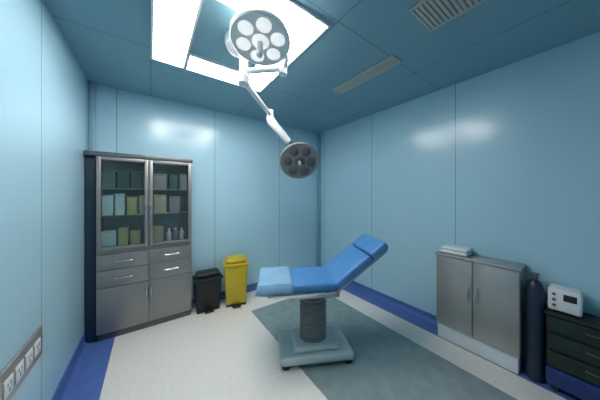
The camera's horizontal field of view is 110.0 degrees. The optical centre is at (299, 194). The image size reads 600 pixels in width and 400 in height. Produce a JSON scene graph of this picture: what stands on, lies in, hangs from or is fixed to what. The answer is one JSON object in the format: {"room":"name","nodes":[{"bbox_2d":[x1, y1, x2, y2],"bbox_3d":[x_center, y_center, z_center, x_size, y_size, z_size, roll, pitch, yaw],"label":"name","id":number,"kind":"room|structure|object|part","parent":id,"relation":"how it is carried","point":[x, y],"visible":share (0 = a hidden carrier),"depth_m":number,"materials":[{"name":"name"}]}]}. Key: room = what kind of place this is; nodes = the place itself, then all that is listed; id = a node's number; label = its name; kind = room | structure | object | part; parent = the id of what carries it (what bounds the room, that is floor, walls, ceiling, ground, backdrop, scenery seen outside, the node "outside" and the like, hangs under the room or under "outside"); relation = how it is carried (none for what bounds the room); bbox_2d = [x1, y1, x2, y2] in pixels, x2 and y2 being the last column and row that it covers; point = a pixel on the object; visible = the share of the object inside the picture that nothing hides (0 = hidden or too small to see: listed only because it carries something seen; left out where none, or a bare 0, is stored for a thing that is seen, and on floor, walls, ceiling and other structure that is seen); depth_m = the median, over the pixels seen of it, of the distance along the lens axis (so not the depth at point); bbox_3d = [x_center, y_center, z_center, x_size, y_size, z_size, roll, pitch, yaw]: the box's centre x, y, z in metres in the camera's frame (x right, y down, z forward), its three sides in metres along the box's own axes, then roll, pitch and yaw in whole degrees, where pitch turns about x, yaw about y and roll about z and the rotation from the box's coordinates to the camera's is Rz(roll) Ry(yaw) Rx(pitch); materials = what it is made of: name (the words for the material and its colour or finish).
{"room":"operating room","nodes":[
{"label":"operating room","id":0,"kind":"room"},
{"bbox_2d":[0,0,87,399],"bbox_3d":[-1.140,0.160,0.465,0.120,3.000,4.920,0,0,-35],"label":"wall","id":1,"kind":"structure","parent":0,"point":[44,87],"depth_m":1.39,"materials":[{"name":"blue paint"}]},
{"bbox_2d":[0,326,41,399],"bbox_3d":[-1.570,0.960,1.191,0.020,0.180,0.500,0,0,-35],"label":"panel","id":2,"kind":"object","parent":1,"relation":"attached to","point":[15,372],"visible":1,"depth_m":1.15,"materials":[{"name":"silver metal"}]},
{"bbox_2d":[3,373,13,399],"bbox_3d":[-1.466,0.963,1.056,0.007,0.085,0.084,0,0,-35],"label":"socket","id":3,"kind":"object","parent":2,"relation":"attached to","point":[8,383],"depth_m":1.05,"materials":[{"name":"white plastic"}]},
{"bbox_2d":[15,359,23,384],"bbox_3d":[-1.530,0.963,1.145,0.007,0.085,0.084,0,0,-35],"label":"socket","id":4,"kind":"object","parent":2,"relation":"attached to","point":[19,367],"depth_m":1.14,"materials":[{"name":"white plastic"}]},
{"bbox_2d":[25,347,32,370],"bbox_3d":[-1.594,0.963,1.235,0.007,0.085,0.084,0,0,-35],"label":"socket","id":5,"kind":"object","parent":2,"relation":"attached to","point":[29,353],"depth_m":1.23,"materials":[{"name":"white plastic"}]},
{"bbox_2d":[34,337,40,357],"bbox_3d":[-1.657,0.963,1.325,0.007,0.085,0.084,0,0,-35],"label":"socket","id":6,"kind":"object","parent":2,"relation":"attached to","point":[37,343],"depth_m":1.32,"materials":[{"name":"white plastic"}]},
{"bbox_2d":[51,331,114,399],"bbox_3d":[-1.020,1.585,0.624,0.260,0.150,4.800,0,0,-35],"label":"baseboard","id":7,"kind":"structure","parent":1,"relation":"attached to","point":[83,378],"depth_m":1.94,"materials":[{"name":"blue plastic"}]},
{"bbox_2d":[96,84,316,298],"bbox_3d":[-1.084,0.160,3.597,3.840,3.000,0.120,0,0,-35],"label":"wall","id":8,"kind":"structure","parent":0,"point":[243,201],"depth_m":3.43,"materials":[{"name":"blue paint"}]},
{"bbox_2d":[88,81,95,150],"bbox_3d":[-2.475,0.110,2.498,0.060,2.900,0.060,0,0,-35],"label":"trim","id":9,"kind":"structure","parent":8,"relation":"attached to","point":[91,85],"depth_m":2.47,"materials":[{"name":"blue metal"}]},
{"bbox_2d":[191,282,257,307],"bbox_3d":[-1.021,1.610,3.525,3.060,0.100,0.070,0,0,-35],"label":"baseboard","id":10,"kind":"structure","parent":8,"relation":"attached to","point":[251,287],"depth_m":3.49,"materials":[{"name":"blue plastic"}]},
{"bbox_2d":[317,133,320,265],"bbox_3d":[0.411,0.110,4.549,0.060,2.900,0.060,0,0,-35],"label":"trim","id":11,"kind":"structure","parent":8,"relation":"attached to","point":[318,134],"depth_m":4.52,"materials":[{"name":"blue metal"}]},
{"bbox_2d":[44,0,599,132],"bbox_3d":[0.341,-1.390,1.592,3.840,0.100,5.040,0,0,-35],"label":"ceiling","id":12,"kind":"structure","parent":0,"point":[110,40],"depth_m":1.92,"materials":[{"name":"blue paint"}]},
{"bbox_2d":[151,0,202,68],"bbox_3d":[-1.038,-1.329,1.710,0.290,0.022,1.010,0,0,-35],"label":"recessed light","id":13,"kind":"object","parent":12,"relation":"in","point":[173,22],"visible":1,"depth_m":1.67,"materials":[{"name":"white plastic"}]},
{"bbox_2d":[185,53,269,91],"bbox_3d":[-0.777,-1.329,2.337,0.860,0.022,0.290,0,0,-35],"label":"recessed light","id":14,"kind":"object","parent":12,"relation":"in","point":[195,63],"visible":0.78,"depth_m":2.25,"materials":[{"name":"white plastic"}]},
{"bbox_2d":[216,0,300,24],"bbox_3d":[-0.429,-1.329,1.345,0.860,0.022,0.290,0,0,-35],"label":"recessed light","id":15,"kind":"object","parent":12,"relation":"in","point":[285,10],"visible":0.56,"depth_m":1.47,"materials":[{"name":"white plastic"}]},
{"bbox_2d":[248,72,277,82],"bbox_3d":[-0.392,-1.329,2.291,0.272,0.022,0.225,0,0,-35],"label":"recessed light","id":16,"kind":"object","parent":12,"relation":"in","point":[269,77],"depth_m":2.34,"materials":[{"name":"white plastic"}]},
{"bbox_2d":[225,7,318,178],"bbox_3d":[-0.236,-0.784,2.171,0.641,1.113,1.670,0,0,14],"label":"lamp","id":17,"kind":"object","parent":12,"relation":"hanging from","point":[256,35],"visible":1,"depth_m":1.68,"materials":[{"name":"white metal"}]},
{"bbox_3d":[-0.436,-1.005,2.253,0.083,0.110,0.848,0,0,10],"label":"swivel arm","id":18,"kind":"part","parent":17,"relation":"part of","materials":[{"name":"white metal"}]},
{"bbox_3d":[-0.293,-1.063,1.531,0.061,0.124,0.061,0,0,-35],"label":"handle","id":19,"kind":"part","parent":17,"relation":"part of","materials":[{"name":"grey plastic"}]},
{"bbox_3d":[-0.301,-1.080,1.819,0.386,0.100,0.075,0,0,8],"label":"swivel arm","id":20,"kind":"part","parent":17,"relation":"part of","materials":[{"name":"white metal"}]},
{"bbox_3d":[-0.272,-0.825,2.696,0.339,0.314,0.119,0,0,-35],"label":"spring arm","id":21,"kind":"part","parent":17,"relation":"part of","materials":[{"name":"white plastic"}]},
{"bbox_2d":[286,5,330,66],"bbox_3d":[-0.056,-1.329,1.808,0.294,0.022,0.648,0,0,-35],"label":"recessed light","id":22,"kind":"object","parent":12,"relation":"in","point":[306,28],"depth_m":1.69,"materials":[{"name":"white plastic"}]},
{"bbox_2d":[332,55,401,93],"bbox_3d":[0.713,-1.333,2.389,0.170,0.014,0.830,0,0,-35],"label":"ceiling vent","id":23,"kind":"object","parent":12,"relation":"in","point":[391,61],"visible":1,"depth_m":2.31,"materials":[{"name":"beige metal"}]},
{"bbox_2d":[409,0,484,31],"bbox_3d":[1.042,-1.333,1.452,0.340,0.014,0.400,0,0,-35],"label":"ceiling vent","id":24,"kind":"object","parent":12,"relation":"in","point":[432,14],"visible":1,"depth_m":1.51,"materials":[{"name":"grey metal"}]},
{"bbox_2d":[99,290,565,399],"bbox_3d":[0.341,1.708,1.592,3.840,0.104,5.040,0,0,-35],"label":"floor","id":25,"kind":"structure","parent":0,"point":[224,353],"depth_m":2.06,"materials":[{"name":"grey plastic"}]},
{"bbox_2d":[84,150,192,342],"bbox_3d":[-1.983,0.585,2.684,1.067,2.150,0.307,0,0,-35],"label":"medicine cabinet","id":26,"kind":"object","parent":25,"relation":"on","point":[138,207],"visible":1,"depth_m":2.54,"materials":[{"name":"silver metal"}]},
{"bbox_3d":[-2.083,0.100,2.482,0.472,1.072,0.019,0,0,-35],"label":"glass door","id":27,"kind":"part","parent":26,"relation":"part of","materials":[{"name":"clear glass"}]},
{"bbox_3d":[-2.083,0.961,2.482,0.472,0.194,0.019,0,0,-35],"label":"drawer","id":28,"kind":"part","parent":26,"relation":"part of","materials":[{"name":"silver metal"}]},
{"bbox_3d":[-2.083,0.772,2.482,0.472,0.176,0.019,0,0,-35],"label":"drawer","id":29,"kind":"part","parent":26,"relation":"part of","materials":[{"name":"silver metal"}]},
{"bbox_3d":[-2.083,1.319,2.482,0.472,0.514,0.019,0,0,-35],"label":"door","id":30,"kind":"part","parent":26,"relation":"part of","materials":[{"name":"silver metal"}]},
{"bbox_3d":[-2.083,0.100,2.482,0.396,0.996,0.005,0,0,-35],"label":"pane","id":31,"kind":"part","parent":26,"relation":"part of","materials":[{"name":"clear glass"}]},
{"bbox_3d":[-1.992,-0.465,2.697,1.067,0.050,0.274,0,0,-35],"label":"cornice","id":32,"kind":"part","parent":26,"relation":"part of","materials":[{"name":"metal"}]},
{"bbox_3d":[-2.033,0.575,2.827,0.910,1.950,0.012,0,0,-35],"label":"panel","id":33,"kind":"part","parent":26,"relation":"part of","materials":[{"name":"silver metal"}]},
{"bbox_3d":[-1.692,0.100,2.760,0.472,1.072,0.019,0,0,-35],"label":"glass door","id":34,"kind":"part","parent":26,"relation":"part of","materials":[{"name":"clear glass"}]},
{"bbox_3d":[-1.692,0.961,2.760,0.472,0.194,0.019,0,0,-35],"label":"drawer","id":35,"kind":"part","parent":26,"relation":"part of","materials":[{"name":"silver metal"}]},
{"bbox_3d":[-1.692,0.772,2.760,0.472,0.176,0.019,0,0,-35],"label":"drawer","id":36,"kind":"part","parent":26,"relation":"part of","materials":[{"name":"silver metal"}]},
{"bbox_3d":[-1.692,1.319,2.760,0.472,0.514,0.019,0,0,-35],"label":"door","id":37,"kind":"part","parent":26,"relation":"part of","materials":[{"name":"silver metal"}]},
{"bbox_3d":[-1.692,0.100,2.760,0.396,0.996,0.005,0,0,-35],"label":"pane","id":38,"kind":"part","parent":26,"relation":"part of","materials":[{"name":"clear glass"}]},
{"bbox_2d":[192,268,222,313],"bbox_3d":[-1.343,1.385,3.062,0.384,0.550,0.297,0,0,-33],"label":"pedal bin","id":39,"kind":"object","parent":25,"relation":"on","point":[207,283],"visible":1,"depth_m":2.98,"materials":[{"name":"black plastic"}]},
{"bbox_3d":[-1.351,1.163,3.076,0.384,0.105,0.264,0,0,-33],"label":"lid","id":40,"kind":"part","parent":39,"relation":"part of","materials":[{"name":"black plastic"}]},
{"bbox_2d":[223,254,248,307],"bbox_3d":[-0.995,1.310,3.248,0.364,0.700,0.377,0,0,-21],"label":"pedal bin","id":41,"kind":"object","parent":25,"relation":"on","point":[235,267],"visible":1,"depth_m":3.13,"materials":[{"name":"yellow plastic"}]},
{"bbox_3d":[-1.001,1.012,3.264,0.364,0.105,0.344,0,0,-21],"label":"lid","id":42,"kind":"part","parent":41,"relation":"part of","materials":[{"name":"yellow plastic"}]},
{"bbox_2d":[268,234,387,370],"bbox_3d":[0.243,1.062,2.235,1.249,1.189,0.536,0,0,-7],"label":"table","id":43,"kind":"object","parent":25,"relation":"on","point":[314,342],"visible":0.88,"depth_m":2.11,"materials":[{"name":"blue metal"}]},
{"bbox_2d":[255,266,293,296],"bbox_3d":[-0.264,0.867,2.168,0.348,0.098,0.542,0,0,-7],"label":"sheet","id":44,"kind":"object","parent":43,"relation":"on","point":[272,281],"visible":1,"depth_m":1.98,"materials":[{"name":"blue fabric"}]},
{"bbox_3d":[0.016,0.929,1.969,0.630,0.030,0.068,0,0,-7],"label":"rail","id":45,"kind":"part","parent":43,"relation":"part of","materials":[{"name":"silver metal"}]},
{"bbox_3d":[0.020,0.971,2.205,0.720,0.090,0.420,0,0,-7],"label":"table frame","id":46,"kind":"part","parent":43,"relation":"part of","materials":[{"name":"silver metal"}]},
{"bbox_2d":[290,266,336,292],"bbox_3d":[0.109,0.878,2.217,0.440,0.085,0.500,0,0,-7],"label":"seat cushion","id":47,"kind":"object","parent":43,"relation":"on","point":[318,279],"depth_m":2.06,"materials":[{"name":"blue leather"}]},
{"bbox_2d":[324,245,371,288],"bbox_3d":[0.492,0.750,2.268,0.384,0.313,0.500,0,0,-7],"label":"cushion","id":48,"kind":"object","parent":43,"relation":"on","point":[350,263],"depth_m":2.11,"materials":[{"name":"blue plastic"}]},
{"bbox_3d":[0.602,0.744,2.282,0.523,0.403,0.420,0,0,-7],"label":"frame","id":49,"kind":"part","parent":43,"relation":"part of","materials":[{"name":"silver metal"}]},
{"bbox_2d":[353,234,387,258],"bbox_3d":[0.755,0.550,2.302,0.188,0.165,0.500,0,0,-7],"label":"cushion","id":50,"kind":"object","parent":43,"relation":"on","point":[375,248],"depth_m":2.16,"materials":[{"name":"blue leather"}]},
{"bbox_2d":[435,251,526,373],"bbox_3d":[1.889,1.165,2.256,0.283,0.980,0.714,0,0,-35],"label":"base cabinet","id":51,"kind":"object","parent":25,"relation":"on","point":[480,300],"visible":0.97,"depth_m":2.13,"materials":[{"name":"silver metal"}]},
{"bbox_3d":[1.710,1.100,2.341,0.019,0.790,0.337,0,0,-35],"label":"door","id":52,"kind":"part","parent":51,"relation":"part of","materials":[{"name":"silver metal"}]},
{"bbox_2d":[440,249,471,256],"bbox_3d":[1.792,0.654,2.415,0.180,0.042,0.260,0,0,-35],"label":"folded towel","id":53,"kind":"object","parent":51,"relation":"on","point":[441,250],"visible":0.73,"depth_m":2.34,"materials":[{"name":"white fabric"}]},
{"bbox_2d":[441,244,472,252],"bbox_3d":[1.801,0.612,2.413,0.180,0.042,0.260,0,0,-35],"label":"folded towel","id":54,"kind":"object","parent":53,"relation":"on","point":[463,249],"visible":1,"depth_m":2.36,"materials":[{"name":"white fabric"}]},
{"bbox_3d":[1.910,1.100,2.059,0.019,0.790,0.337,0,0,-35],"label":"door","id":55,"kind":"part","parent":51,"relation":"part of","materials":[{"name":"silver metal"}]},
{"bbox_2d":[321,32,599,361],"bbox_3d":[1.892,0.160,2.620,0.120,3.000,4.920,0,0,-35],"label":"wall","id":56,"kind":"structure","parent":0,"point":[503,163],"depth_m":2.34,"materials":[{"name":"blue paint"}]},
{"bbox_2d":[343,281,582,399],"bbox_3d":[1.706,1.610,2.562,0.250,0.100,4.800,0,0,-35],"label":"baseboard","id":57,"kind":"structure","parent":56,"relation":"attached to","point":[418,317],"depth_m":2.91,"materials":[{"name":"blue plastic"}]},
{"bbox_2d":[525,272,544,383],"bbox_3d":[2.123,1.181,1.899,0.120,0.950,0.120,0,0,-35],"label":"gas cylinder","id":58,"kind":"object","parent":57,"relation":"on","point":[534,289],"visible":1,"depth_m":1.86,"materials":[{"name":"blue metal"}]},
{"bbox_2d":[544,304,599,399],"bbox_3d":[2.355,1.323,1.612,0.263,0.665,0.612,0,0,-35],"label":"equipment cart","id":59,"kind":"object","parent":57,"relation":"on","point":[572,366],"visible":0.99,"depth_m":1.68,"materials":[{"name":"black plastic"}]},
{"bbox_2d":[547,283,583,318],"bbox_3d":[2.248,0.891,1.782,0.170,0.200,0.190,0,0,-35],"label":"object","id":60,"kind":"object","parent":59,"relation":"on","point":[565,299],"visible":1,"depth_m":1.74,"materials":[{"name":"white plastic"}]},
{"bbox_3d":[2.279,1.089,1.558,0.018,0.125,0.576,0,0,-35],"label":"drawer","id":61,"kind":"part","parent":59,"relation":"part of","materials":[{"name":"green metal"}]},
{"bbox_3d":[2.279,1.234,1.558,0.018,0.125,0.576,0,0,-35],"label":"drawer","id":62,"kind":"part","parent":59,"relation":"part of","materials":[{"name":"green metal"}]},
{"bbox_3d":[2.279,1.379,1.558,0.018,0.125,0.576,0,0,-35],"label":"drawer","id":63,"kind":"part","parent":59,"relation":"part of","materials":[{"name":"green metal"}]}
]}

